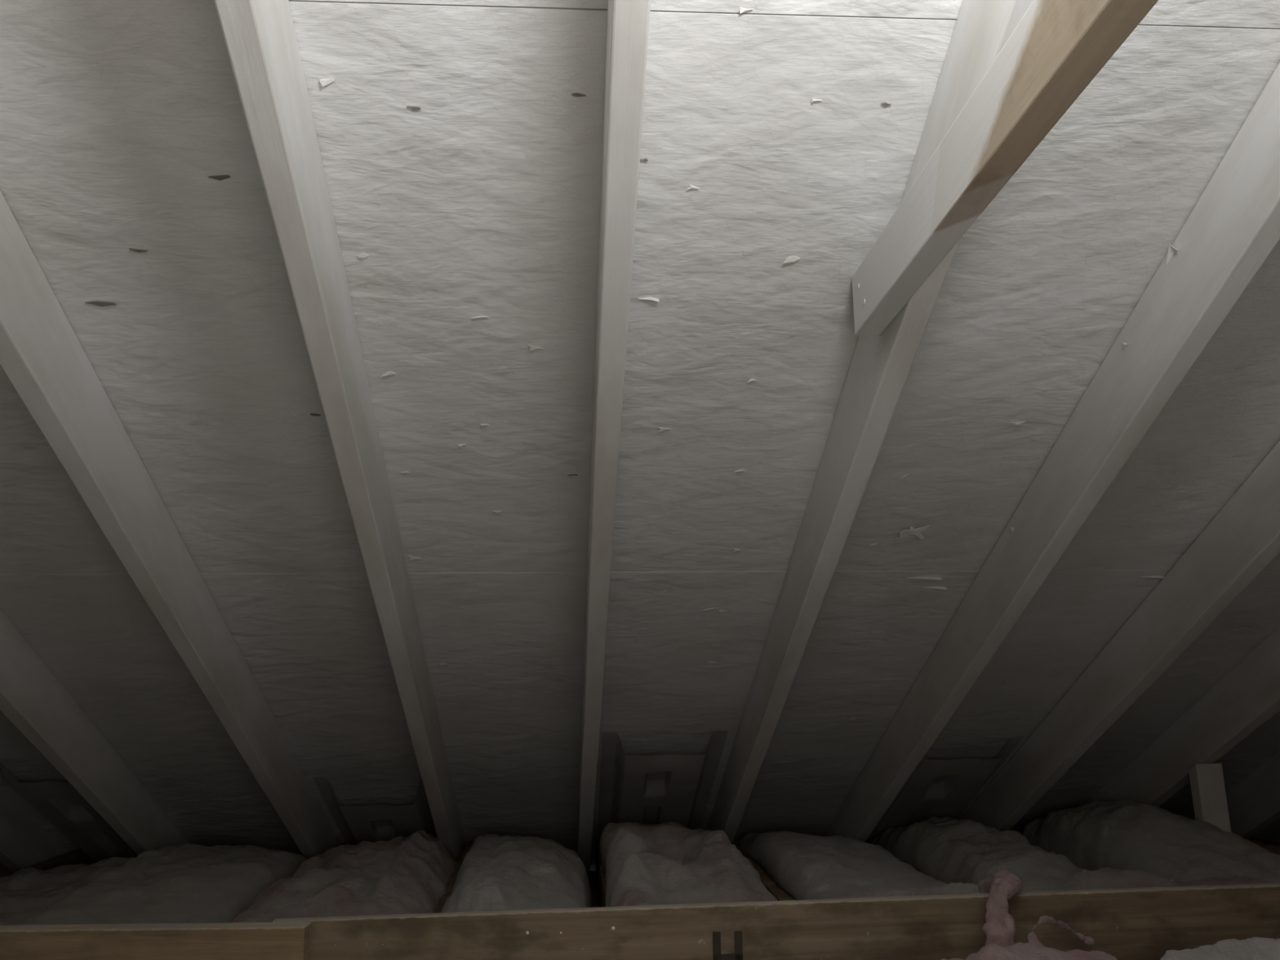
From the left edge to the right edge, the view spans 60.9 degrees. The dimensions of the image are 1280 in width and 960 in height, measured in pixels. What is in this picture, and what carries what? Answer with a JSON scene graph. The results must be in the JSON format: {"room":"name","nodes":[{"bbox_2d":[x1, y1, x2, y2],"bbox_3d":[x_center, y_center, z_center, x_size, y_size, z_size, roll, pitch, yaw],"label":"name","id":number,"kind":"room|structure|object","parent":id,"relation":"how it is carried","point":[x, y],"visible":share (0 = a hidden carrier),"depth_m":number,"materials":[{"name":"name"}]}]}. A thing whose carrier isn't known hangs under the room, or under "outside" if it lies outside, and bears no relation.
{"room":"attic","nodes":[
{"label":"attic","id":0,"kind":"room"},
{"bbox_2d":[589,871,599,907],"bbox_3d":[0.043,0.675,-0.081,9.000,0.013,7.800,0,-10,-4],"label":"floor","id":1,"kind":"structure","parent":0,"point":[593,873],"depth_m":3.43,"materials":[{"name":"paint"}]},
{"bbox_2d":[0,857,134,924],"bbox_3d":[-1.425,0.882,1.621,0.388,0.196,3.202,0,-10,-4],"label":"insulation batt","id":2,"kind":"object","parent":1,"relation":"on","point":[27,892],"visible":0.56,"depth_m":2.70,"materials":[{"name":"fabric"}]},
{"bbox_2d":[18,843,307,924],"bbox_3d":[-1.037,0.865,1.649,0.409,0.233,3.200,0,-10,-4],"label":"insulation batt","id":3,"kind":"object","parent":1,"relation":"on","point":[188,882],"visible":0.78,"depth_m":2.46,"materials":[{"name":"fabric"}]},
{"bbox_2d":[231,829,457,922],"bbox_3d":[-0.617,0.853,1.677,0.423,0.258,3.202,0,-10,-4],"label":"insulation batt","id":4,"kind":"object","parent":1,"relation":"on","point":[400,874],"visible":0.69,"depth_m":2.48,"materials":[{"name":"fabric"}]},
{"bbox_2d":[435,840,474,912],"bbox_3d":[-0.420,0.930,1.788,0.038,0.143,3.620,0,-10,-4],"label":"joist","id":5,"kind":"object","parent":1,"relation":"on","point":[442,900],"visible":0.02,"depth_m":2.81,"materials":[{"name":"wood"}]},
{"bbox_2d":[272,883,1279,959],"bbox_3d":[0.809,0.798,1.921,2.825,0.140,0.026,1,-10,-7],"label":"board","id":6,"kind":"object","parent":5,"relation":"on","point":[1145,923],"visible":1,"depth_m":1.85,"materials":[{"name":"wood"}]},
{"bbox_2d":[440,833,591,912],"bbox_3d":[-0.234,0.872,1.749,0.361,0.248,3.303,0,-10,-4],"label":"insulation batt","id":7,"kind":"object","parent":1,"relation":"on","point":[497,873],"visible":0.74,"depth_m":2.53,"materials":[{"name":"fabric"}]},
{"bbox_2d":[599,821,777,906],"bbox_3d":[0.169,0.844,1.779,0.407,0.295,3.300,0,-10,-4],"label":"insulation batt","id":8,"kind":"object","parent":1,"relation":"on","point":[668,863],"visible":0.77,"depth_m":2.49,"materials":[{"name":"fabric"}]},
{"bbox_2d":[732,838,795,900],"bbox_3d":[0.391,0.931,1.839,0.038,0.143,3.620,0,-10,-4],"label":"joist","id":9,"kind":"object","parent":1,"relation":"on","point":[771,886],"visible":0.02,"depth_m":2.76,"materials":[{"name":"wood"}]},
{"bbox_2d":[737,831,947,900],"bbox_3d":[0.594,0.873,1.801,0.395,0.238,3.303,0,-10,-4],"label":"insulation batt","id":10,"kind":"object","parent":1,"relation":"on","point":[805,866],"visible":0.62,"depth_m":2.64,"materials":[{"name":"fabric"}]},
{"bbox_2d":[830,882,979,898],"bbox_3d":[0.533,0.844,2.157,0.417,0.093,0.149,-1,-10,5],"label":"insulation wad","id":11,"kind":"object","parent":10,"relation":"on","point":[959,888],"visible":0.16,"depth_m":2.14,"materials":[{"name":"fabric"}]},
{"bbox_2d":[865,840,927,875],"bbox_3d":[0.796,0.931,1.865,0.038,0.143,3.620,0,-10,-4],"label":"joist","id":12,"kind":"object","parent":1,"relation":"on","point":[867,842],"visible":0.02,"depth_m":3.05,"materials":[{"name":"wood"}]},
{"bbox_2d":[871,815,1081,892],"bbox_3d":[0.998,0.859,1.829,0.372,0.268,3.300,0,-10,-4],"label":"insulation batt","id":13,"kind":"object","parent":1,"relation":"on","point":[948,850],"visible":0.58,"depth_m":2.76,"materials":[{"name":"fabric"}]},
{"bbox_2d":[1062,866,1273,890],"bbox_3d":[1.173,0.897,2.374,0.485,0.092,0.209,-2,-10,9],"label":"insulation wad","id":14,"kind":"object","parent":13,"relation":"on","point":[1104,877],"visible":0.39,"depth_m":2.36,"materials":[{"name":"fabric"}]},
{"bbox_2d":[1160,936,1279,959],"bbox_3d":[0.977,0.765,1.656,0.442,0.136,0.183,0,-10,-4],"label":"insulation wad","id":15,"kind":"object","parent":13,"relation":"on","point":[1254,948],"visible":1,"depth_m":1.64,"materials":[{"name":"fabric"}]},
{"bbox_2d":[1021,799,1279,886],"bbox_3d":[1.410,0.814,1.761,0.367,0.326,3.102,0,-10,-4],"label":"insulation batt","id":16,"kind":"object","parent":1,"relation":"on","point":[1125,834],"visible":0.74,"depth_m":2.69,"materials":[{"name":"fabric"}]},
{"bbox_2d":[1188,763,1231,831],"bbox_3d":[1.472,0.872,2.802,0.082,0.279,0.038,0,-10,-4],"label":"support post","id":17,"kind":"object","parent":16,"relation":"in","point":[1206,780],"visible":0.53,"depth_m":2.80,"materials":[{"name":"paint"}]},
{"bbox_2d":[1250,840,1279,855],"bbox_3d":[1.818,0.870,1.777,0.358,0.212,3.100,0,-10,-4],"label":"insulation batt","id":18,"kind":"object","parent":1,"relation":"on","point":[1272,848],"visible":0.07,"depth_m":3.01,"materials":[{"name":"fabric"}]},
{"bbox_2d":[0,0,1279,876],"bbox_3d":[-0.089,0.036,2.034,9.000,2.052,4.078,0,-10,-4],"label":"ceiling","id":19,"kind":"structure","parent":0,"point":[460,141],"depth_m":1.77,"materials":[{"name":"paint"}]},
{"bbox_2d":[0,790,69,871],"bbox_3d":[-1.704,0.029,1.796,0.040,2.052,3.919,0,-10,-4],"label":"rafter","id":20,"kind":"object","parent":19,"relation":"attached to","point":[24,843],"visible":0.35,"depth_m":3.15,"materials":[{"name":"paint"}]},
{"bbox_2d":[0,763,137,860],"bbox_3d":[-1.575,0.951,3.124,0.330,0.365,0.644,0,-10,-4],"label":"ceiling vent","id":21,"kind":"object","parent":19,"relation":"in","point":[60,802],"visible":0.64,"depth_m":3.09,"materials":[{"name":"plastic"}]},
{"bbox_2d":[0,608,190,854],"bbox_3d":[-1.306,0.030,1.821,0.040,2.051,3.920,0,-10,-4],"label":"rafter","id":22,"kind":"object","parent":19,"relation":"attached to","point":[32,697],"visible":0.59,"depth_m":2.61,"materials":[{"name":"paint"}]},
{"bbox_2d":[0,190,340,858],"bbox_3d":[-0.876,0.030,1.848,0.039,2.049,3.918,0,-10,-4],"label":"rafter","id":23,"kind":"object","parent":19,"relation":"attached to","point":[42,356],"visible":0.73,"depth_m":1.84,"materials":[{"name":"paint"}]},
{"bbox_2d":[213,0,466,862],"bbox_3d":[-0.463,0.031,1.874,0.040,2.051,3.919,0,-10,-4],"label":"rafter","id":24,"kind":"object","parent":19,"relation":"attached to","point":[260,37],"visible":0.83,"depth_m":1.49,"materials":[{"name":"paint"}]},
{"bbox_2d":[312,776,437,844],"bbox_3d":[-0.760,1.027,3.276,0.330,0.312,0.537,0,-10,-4],"label":"ceiling vent","id":25,"kind":"object","parent":19,"relation":"in","point":[374,823],"visible":0.59,"depth_m":3.21,"materials":[{"name":"plastic"}]},
{"bbox_2d":[576,0,650,881],"bbox_3d":[-0.066,0.031,1.899,0.040,2.051,3.919,0,-10,-4],"label":"rafter","id":26,"kind":"object","parent":19,"relation":"attached to","point":[628,20],"visible":0.84,"depth_m":1.48,"materials":[{"name":"paint"}]},
{"bbox_2d":[597,730,728,834],"bbox_3d":[0.049,0.921,3.182,0.330,0.401,0.716,0,-10,-4],"label":"ceiling vent","id":27,"kind":"object","parent":19,"relation":"in","point":[657,789],"visible":0.78,"depth_m":3.09,"materials":[{"name":"plastic"}]},
{"bbox_2d":[706,0,1033,844],"bbox_3d":[0.343,0.032,1.925,0.039,2.051,3.919,0,-10,-4],"label":"rafter","id":28,"kind":"object","parent":19,"relation":"attached to","point":[880,366],"visible":0.73,"depth_m":1.78,"materials":[{"name":"paint"}]},
{"bbox_2d":[852,0,1158,335],"bbox_3d":[0.418,-0.547,0.171,0.039,0.090,2.900,0,-12,-4],"label":"brace","id":29,"kind":"object","parent":28,"relation":"attached to","point":[1057,48],"visible":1,"depth_m":1.08,"materials":[{"name":"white wood"}]},
{"bbox_2d":[866,736,1024,842],"bbox_3d":[0.870,0.946,3.265,0.330,0.379,0.671,0,-10,-4],"label":"ceiling vent","id":30,"kind":"object","parent":19,"relation":"in","point":[940,788],"visible":0.66,"depth_m":3.17,"materials":[{"name":"plastic"}]},
{"bbox_2d":[824,62,1279,841],"bbox_3d":[0.747,0.033,1.949,0.048,2.048,3.918,0,-10,-4],"label":"rafter","id":31,"kind":"object","parent":19,"relation":"attached to","point":[1233,226],"visible":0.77,"depth_m":1.75,"materials":[{"name":"paint"}]},
{"bbox_2d":[960,440,1279,831],"bbox_3d":[1.157,0.034,1.975,0.040,2.048,3.918,0,-10,-4],"label":"rafter","id":32,"kind":"object","parent":19,"relation":"attached to","point":[1242,539],"visible":0.77,"depth_m":2.37,"materials":[{"name":"paint"}]},
{"bbox_2d":[1084,626,1279,806],"bbox_3d":[1.539,0.033,2.000,0.040,2.051,3.920,0,-10,-4],"label":"rafter","id":33,"kind":"object","parent":19,"relation":"attached to","point":[1248,695],"visible":0.58,"depth_m":2.80,"materials":[{"name":"paint"}]},
{"bbox_2d":[1190,751,1279,839],"bbox_3d":[1.953,0.033,2.026,0.040,2.050,3.920,0,-10,-4],"label":"rafter","id":34,"kind":"object","parent":19,"relation":"attached to","point":[1253,803],"visible":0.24,"depth_m":3.26,"materials":[{"name":"paint"}]},
{"bbox_2d":[940,869,1117,959],"bbox_3d":[0.649,0.758,1.779,0.300,0.186,0.487,-6,-11,29],"label":"insulation wad","id":35,"kind":"object","parent":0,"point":[999,928],"visible":0.98,"depth_m":1.77,"materials":[{"name":"pink fabric"}]},
{"bbox_3d":[-1.232,0.929,1.737,0.038,0.143,3.620,0,-10,-4],"label":"joist","id":36,"kind":"object","parent":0,"visible":0},
{"bbox_2d":[0,921,311,959],"bbox_3d":[-1.600,0.785,1.717,2.147,0.140,0.039,-1,-10,0],"label":"board","id":37,"kind":"object","parent":36,"relation":"on","point":[228,940],"visible":1,"depth_m":1.71,"materials":[{"name":"brown wood"}]}
]}

